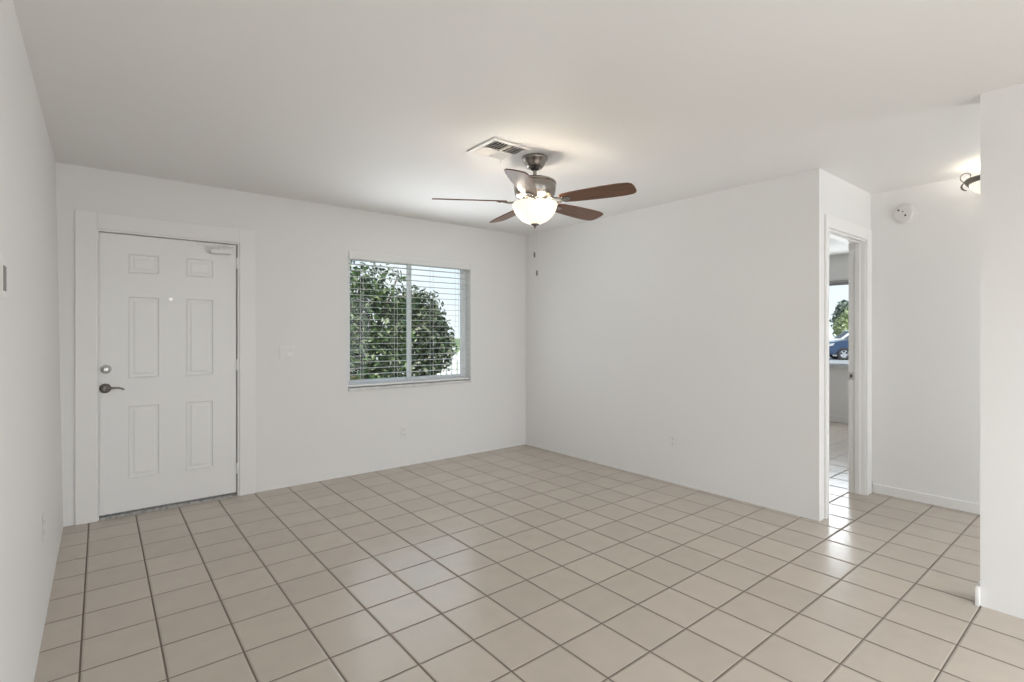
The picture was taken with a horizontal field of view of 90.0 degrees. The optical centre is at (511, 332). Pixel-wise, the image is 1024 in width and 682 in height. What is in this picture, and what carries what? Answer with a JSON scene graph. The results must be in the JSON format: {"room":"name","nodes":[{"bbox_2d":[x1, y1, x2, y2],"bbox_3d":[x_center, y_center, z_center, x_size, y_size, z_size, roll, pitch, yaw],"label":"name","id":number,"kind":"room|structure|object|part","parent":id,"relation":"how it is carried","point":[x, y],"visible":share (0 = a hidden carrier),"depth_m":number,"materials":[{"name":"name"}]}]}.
{"room":"empty living room","nodes":[
{"label":"empty living room","id":0,"kind":"room"},
{"bbox_2d":[0,0,62,681],"bbox_3d":[-0.654,0.082,0.359,0.180,2.450,7.780,0,0,-39],"label":"wall","id":1,"kind":"structure","parent":0,"point":[30,401],"depth_m":1.88,"materials":[{"name":"white paint"}]},
{"bbox_2d":[0,255,6,298],"bbox_3d":[-1.450,-0.158,1.455,0.007,0.116,0.165,0,0,-39],"label":"thermostat","id":2,"kind":"object","parent":1,"relation":"attached to","point":[3,262],"visible":0.94,"depth_m":1.46,"materials":[{"name":"white plastic"}]},
{"bbox_2d":[43,512,44,541],"bbox_3d":[-2.117,0.877,2.314,0.004,0.116,0.071,0,0,-39],"label":"wall outlet","id":3,"kind":"object","parent":1,"relation":"attached to","point":[44,512],"visible":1,"depth_m":2.31,"materials":[{"name":"white plastic"}]},
{"bbox_2d":[55,162,524,526],"bbox_3d":[0.241,0.082,6.187,9.030,2.450,0.180,0,0,-39],"label":"wall","id":4,"kind":"structure","parent":0,"point":[309,427],"depth_m":4.54,"materials":[{"name":"white paint"}]},
{"bbox_2d":[75,210,254,524],"bbox_3d":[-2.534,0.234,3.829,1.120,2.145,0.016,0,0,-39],"label":"trim","id":5,"kind":"structure","parent":4,"relation":"attached to","point":[87,223],"depth_m":3.54,"materials":[{"name":"white paint"}]},
{"bbox_2d":[99,232,237,515],"bbox_3d":[-2.540,0.289,3.840,0.870,1.988,0.104,0,0,-39],"label":"door","id":6,"kind":"structure","parent":4,"relation":"in","point":[168,364],"depth_m":3.81,"materials":[{"name":"white paint"}]},
{"bbox_3d":[-2.810,0.389,3.595,0.142,0.068,0.062,0,0,-39],"label":"lever handle","id":7,"kind":"part","parent":6,"relation":"part of","materials":[{"name":"silver metal"}]},
{"bbox_3d":[-2.308,-0.678,3.997,0.034,0.050,0.263,0,0,41],"label":"closer arm","id":8,"kind":"part","parent":6,"relation":"part of","materials":[{"name":"white paint"}]},
{"bbox_2d":[99,492,237,520],"bbox_3d":[-2.582,1.295,3.889,0.866,0.024,0.162,0,0,-39],"label":"threshold","id":9,"kind":"object","parent":4,"relation":"attached to","point":[168,506],"depth_m":3.81,"materials":[{"name":"metal"}]},
{"bbox_2d":[280,345,293,358],"bbox_3d":[-1.907,0.162,4.337,0.118,0.116,0.010,0,0,-39],"label":"light switch","id":10,"kind":"object","parent":4,"relation":"attached to","point":[286,351],"visible":1,"depth_m":4.34,"materials":[{"name":"white plastic"}]},
{"bbox_2d":[401,426,406,437],"bbox_3d":[-1.058,0.972,5.021,0.071,0.116,0.009,0,0,-39],"label":"wall outlet","id":11,"kind":"object","parent":4,"relation":"attached to","point":[403,428],"visible":1,"depth_m":5.02,"materials":[{"name":"white plastic"}]},
{"bbox_2d":[348,258,471,390],"bbox_3d":[-1.020,-0.108,5.158,1.353,1.279,0.202,0,0,-39],"label":"window","id":12,"kind":"structure","parent":4,"relation":"in","point":[408,271],"depth_m":5.17,"materials":[{"name":"white plastic"}]},
{"bbox_3d":[-1.289,-0.121,5.007,0.668,1.185,0.020,0,0,-39],"label":"sash","id":13,"kind":"part","parent":12,"relation":"part of","materials":[{"name":"clear glass"}]},
{"bbox_2d":[348,251,469,386],"bbox_3d":[-0.993,-0.124,5.124,1.333,1.246,0.085,0,0,-39],"label":"window blind","id":14,"kind":"object","parent":12,"relation":"attached to","point":[360,256],"visible":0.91,"depth_m":5.04,"materials":[{"name":"white plastic"}]},
{"bbox_3d":[-1.409,-0.112,4.802,0.003,1.193,0.065,0,0,-39],"label":"ladder cord","id":15,"kind":"part","parent":14,"relation":"part of","materials":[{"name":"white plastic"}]},
{"bbox_3d":[-1.139,-0.112,5.019,0.003,1.193,0.065,0,0,-39],"label":"ladder cord","id":16,"kind":"part","parent":14,"relation":"part of","materials":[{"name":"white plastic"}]},
{"bbox_3d":[-0.999,0.488,5.132,1.333,0.022,0.058,0,0,-39],"label":"rail","id":17,"kind":"part","parent":14,"relation":"part of","materials":[{"name":"white plastic"}]},
{"bbox_3d":[-0.589,-0.112,5.462,0.003,1.193,0.065,0,0,-39],"label":"ladder cord","id":18,"kind":"part","parent":14,"relation":"part of","materials":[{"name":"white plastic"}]},
{"bbox_3d":[-1.020,0.518,5.158,1.353,0.026,0.202,0,0,-39],"label":"sill","id":19,"kind":"part","parent":12,"relation":"part of","materials":[{"name":"stone"}]},
{"bbox_3d":[-0.801,-0.121,5.371,0.668,1.185,0.020,0,0,-39],"label":"sash","id":20,"kind":"part","parent":12,"relation":"part of","materials":[{"name":"clear glass"}]},
{"bbox_2d":[13,0,1023,255],"bbox_3d":[3.210,-1.218,2.710,9.600,0.150,9.800,0,0,-39],"label":"ceiling","id":21,"kind":"structure","parent":0,"point":[379,106],"depth_m":2.42,"materials":[{"name":"white paint"}]},
{"bbox_2d":[467,137,531,163],"bbox_3d":[-0.080,-1.129,3.187,0.292,0.029,0.292,0,0,-39],"label":"ceiling vent","id":22,"kind":"object","parent":21,"relation":"in","point":[495,148],"visible":1,"depth_m":3.17,"materials":[{"name":"white metal"}]},
{"bbox_2d":[432,153,636,275],"bbox_3d":[0.174,-0.759,3.368,1.243,0.767,1.276,0,0,-39],"label":"ceiling fan","id":23,"kind":"object","parent":21,"relation":"hanging from","point":[534,207],"visible":1,"depth_m":3.23,"materials":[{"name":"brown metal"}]},
{"bbox_3d":[-0.272,-0.854,3.287,0.477,0.007,0.144,0,14,-6],"label":"blade","id":24,"kind":"part","parent":23,"relation":"part of","materials":[{"name":"brown wood"}]},
{"bbox_3d":[-0.026,-0.854,3.720,0.144,0.007,0.477,-15,6,-24],"label":"blade","id":25,"kind":"part","parent":23,"relation":"part of","materials":[{"name":"brown wood"}]},
{"bbox_3d":[0.063,-0.854,2.919,0.144,0.007,0.477,14,3,11],"label":"blade","id":26,"kind":"part","parent":23,"relation":"part of","materials":[{"name":"brown wood"}]},
{"bbox_3d":[0.148,-0.774,3.334,0.296,0.132,0.296,0,0,-39],"label":"lamp shade","id":27,"kind":"part","parent":23,"relation":"part of","materials":[{"name":"white glass"}]},
{"bbox_3d":[0.461,-0.854,3.619,0.477,0.007,0.144,0,-13,-42],"label":"blade","id":28,"kind":"part","parent":23,"relation":"part of","materials":[{"name":"brown wood"}]},
{"bbox_3d":[0.517,-0.854,3.125,0.477,0.007,0.144,0,-13,30],"label":"blade","id":29,"kind":"part","parent":23,"relation":"part of","materials":[{"name":"brown wood"}]},
{"bbox_2d":[960,173,979,193],"bbox_3d":[3.237,-1.012,3.392,0.386,0.262,0.400,0,0,-39],"label":"ceiling lamp","id":30,"kind":"object","parent":21,"relation":"attached to","point":[971,183],"visible":0.18,"depth_m":3.43,"materials":[{"name":"white glass"}]},
{"bbox_3d":[3.161,-1.034,3.457,0.204,0.127,0.012,0,0,43],"label":"scroll arm","id":31,"kind":"part","parent":30,"relation":"part of","materials":[{"name":"grey metal"}]},
{"bbox_3d":[3.241,-0.956,3.382,0.328,0.092,0.328,0,0,-39],"label":"lamp shade","id":32,"kind":"part","parent":30,"relation":"part of","materials":[{"name":"white glass"}]},
{"bbox_2d":[34,421,1023,681],"bbox_3d":[2.631,1.367,3.111,9.200,0.120,7.950,0,0,-39],"label":"floor","id":33,"kind":"structure","parent":0,"point":[521,563],"depth_m":2.61,"materials":[{"name":"beige tile"}]},
{"bbox_2d":[525,168,825,520],"bbox_3d":[1.189,0.082,4.812,0.115,2.450,3.150,0,0,-39],"label":"wall","id":34,"kind":"structure","parent":0,"point":[699,320],"depth_m":4.32,"materials":[{"name":"white paint"}]},
{"bbox_2d":[669,434,676,447],"bbox_3d":[1.400,0.941,4.452,0.009,0.116,0.071,0,0,-39],"label":"wall outlet","id":35,"kind":"object","parent":34,"relation":"attached to","point":[672,438],"visible":1,"depth_m":4.45,"materials":[{"name":"white plastic"}]},
{"bbox_2d":[824,214,871,518],"bbox_3d":[2.530,0.234,3.933,0.938,2.145,0.131,0,0,-39],"label":"door frame","id":36,"kind":"structure","parent":34,"relation":"attached to","point":[856,245],"depth_m":4.13,"materials":[{"name":"white paint"}]},
{"bbox_2d":[849,372,853,379],"bbox_3d":[2.779,0.352,4.192,0.003,0.060,0.035,0,0,-39],"label":"strike plate","id":37,"kind":"object","parent":36,"relation":"attached to","point":[851,374],"visible":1,"depth_m":4.19,"materials":[{"name":"grey metal"}]},
{"bbox_2d":[829,254,848,416],"bbox_3d":[4.748,0.082,7.675,0.140,2.450,3.150,0,0,-39],"label":"wall","id":38,"kind":"structure","parent":0,"point":[838,264],"depth_m":7.50,"materials":[{"name":"white paint"}]},
{"bbox_2d":[829,415,848,422],"bbox_3d":[4.650,1.262,7.673,0.016,0.090,3.030,0,0,-39],"label":"baseboard","id":39,"kind":"structure","parent":38,"relation":"attached to","point":[833,418],"depth_m":7.49,"materials":[{"name":"white paint"}]},
{"bbox_2d":[829,283,848,367],"bbox_3d":[4.912,-0.117,7.415,0.150,1.252,1.540,0,0,-39],"label":"window","id":40,"kind":"structure","parent":38,"relation":"in","point":[832,365],"depth_m":7.53,"materials":[{"name":"white plastic"}]},
{"bbox_2d":[829,280,848,285],"bbox_3d":[4.862,-0.733,7.375,0.052,0.070,1.600,0,0,-39],"label":"roller shade","id":41,"kind":"object","parent":40,"relation":"attached to","point":[838,282],"visible":0.03,"depth_m":7.46,"materials":[{"name":"grey"}]},
{"bbox_3d":[4.893,0.498,7.399,0.100,0.022,1.540,0,0,-39],"label":"sill","id":42,"kind":"part","parent":40,"relation":"part of","materials":[{"name":"stone"}]},
{"bbox_2d":[826,172,870,239],"bbox_3d":[3.915,0.082,5.057,4.440,2.450,0.115,0,0,-39],"label":"wall","id":43,"kind":"structure","parent":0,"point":[845,201],"depth_m":3.88,"materials":[{"name":"white paint"}]},
{"bbox_2d":[871,175,979,503],"bbox_3d":[3.948,0.082,3.066,0.115,2.450,3.030,0,0,-39],"label":"wall","id":44,"kind":"structure","parent":0,"point":[926,269],"depth_m":3.92,"materials":[{"name":"white paint"}]},
{"bbox_2d":[892,203,916,223],"bbox_3d":[3.079,-0.941,4.023,0.039,0.160,0.160,0,0,-39],"label":"smoke detector","id":45,"kind":"object","parent":44,"relation":"attached to","point":[904,213],"visible":1,"depth_m":4.01,"materials":[{"name":"white plastic"}]},
{"bbox_2d":[873,483,979,514],"bbox_3d":[3.864,1.270,3.066,0.015,0.075,2.895,0,0,-39],"label":"baseboard","id":46,"kind":"structure","parent":44,"relation":"attached to","point":[960,505],"depth_m":3.91,"materials":[{"name":"white paint"}]},
{"bbox_2d":[980,83,1023,618],"bbox_3d":[3.386,0.082,1.123,0.115,2.450,3.505,0,0,-39],"label":"wall partition","id":47,"kind":"structure","parent":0,"point":[1001,110],"depth_m":2.39,"materials":[{"name":"white paint"}]},
{"bbox_2d":[975,581,979,606],"bbox_3d":[2.274,1.262,2.487,0.138,0.090,0.016,0,0,-39],"label":"baseboard","id":48,"kind":"structure","parent":47,"relation":"attached to","point":[977,588],"depth_m":2.44,"materials":[{"name":"white paint"}]},
{"label":"outside","id":49,"kind":"structure","parent":0,"visible":0},
{"bbox_3d":[0.781,1.512,12.113,5.600,0.030,8.100,0,0,-39],"label":"driveway","id":50,"kind":"object","parent":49,"visible":0},
{"bbox_2d":[376,348,459,374],"bbox_3d":[-0.717,0.952,13.649,6.090,1.150,0.170,0,0,-39],"label":"picket fence","id":51,"kind":"object","parent":50,"relation":"on","point":[454,365],"visible":0.03,"depth_m":12.95,"materials":[{"name":"white"}]},
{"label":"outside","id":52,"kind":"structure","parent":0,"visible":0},
{"bbox_2d":[374,338,459,374],"bbox_3d":[-7.922,1.677,73.678,160.000,0.300,115.240,0,0,-39],"label":"ground","id":53,"kind":"structure","parent":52,"point":[456,340],"depth_m":57.89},
{"bbox_2d":[350,370,363,379],"bbox_3d":[-2.090,0.988,6.518,0.722,1.090,0.660,0,0,-39],"label":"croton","id":54,"kind":"object","parent":53,"relation":"on","point":[351,376],"visible":0.02,"depth_m":6.46,"materials":[{"name":"green plant"}]},
{"bbox_2d":[350,260,416,378],"bbox_3d":[-2.568,0.116,7.520,2.822,2.862,1.689,0,0,-44],"label":"tree","id":55,"kind":"object","parent":53,"relation":"on","point":[383,310],"visible":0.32,"depth_m":7.66,"materials":[{"name":"green plant"}]},
{"bbox_2d":[377,285,457,376],"bbox_3d":[-1.883,0.279,10.332,1.181,2.519,1.800,0,0,41],"label":"shrub","id":56,"kind":"object","parent":53,"relation":"on","point":[424,339],"visible":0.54,"depth_m":10.14,"materials":[{"name":"green plant"}]},
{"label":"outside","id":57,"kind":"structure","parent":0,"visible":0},
{"bbox_2d":[829,355,848,363],"bbox_3d":[29.773,1.487,22.018,46.000,0.020,47.000,0,0,-39],"label":"parking lot","id":58,"kind":"structure","parent":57,"point":[831,360],"depth_m":27.49,"materials":[{"name":"concrete"}]},
{"bbox_2d":[829,336,848,359],"bbox_3d":[19.709,0.647,28.365,4.615,1.660,2.160,0,0,17],"label":"car","id":59,"kind":"object","parent":58,"relation":"on","point":[840,347],"visible":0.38,"depth_m":28.01,"materials":[{"name":"blue paint"}]},
{"bbox_2d":[829,300,848,330],"bbox_3d":[31.281,-0.815,48.065,2.596,4.700,2.650,0,0,-39],"label":"tree","id":60,"kind":"object","parent":58,"relation":"on","point":[840,307],"visible":0.27,"depth_m":47.98,"materials":[{"name":"green plant"}]},
{"bbox_2d":[829,330,848,340],"bbox_3d":[23.404,0.627,35.020,4.615,1.700,2.160,0,0,17],"label":"car","id":61,"kind":"object","parent":58,"relation":"on","point":[844,334],"visible":0.03,"depth_m":34.86,"materials":[{"name":"white paint"}]},
{"bbox_2d":[832,307,848,336],"bbox_3d":[27.585,-0.312,41.985,2.307,3.692,2.378,0,0,-39],"label":"tree","id":62,"kind":"object","parent":58,"relation":"on","point":[844,320],"visible":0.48,"depth_m":41.80,"materials":[{"name":"green plant"}]}
]}

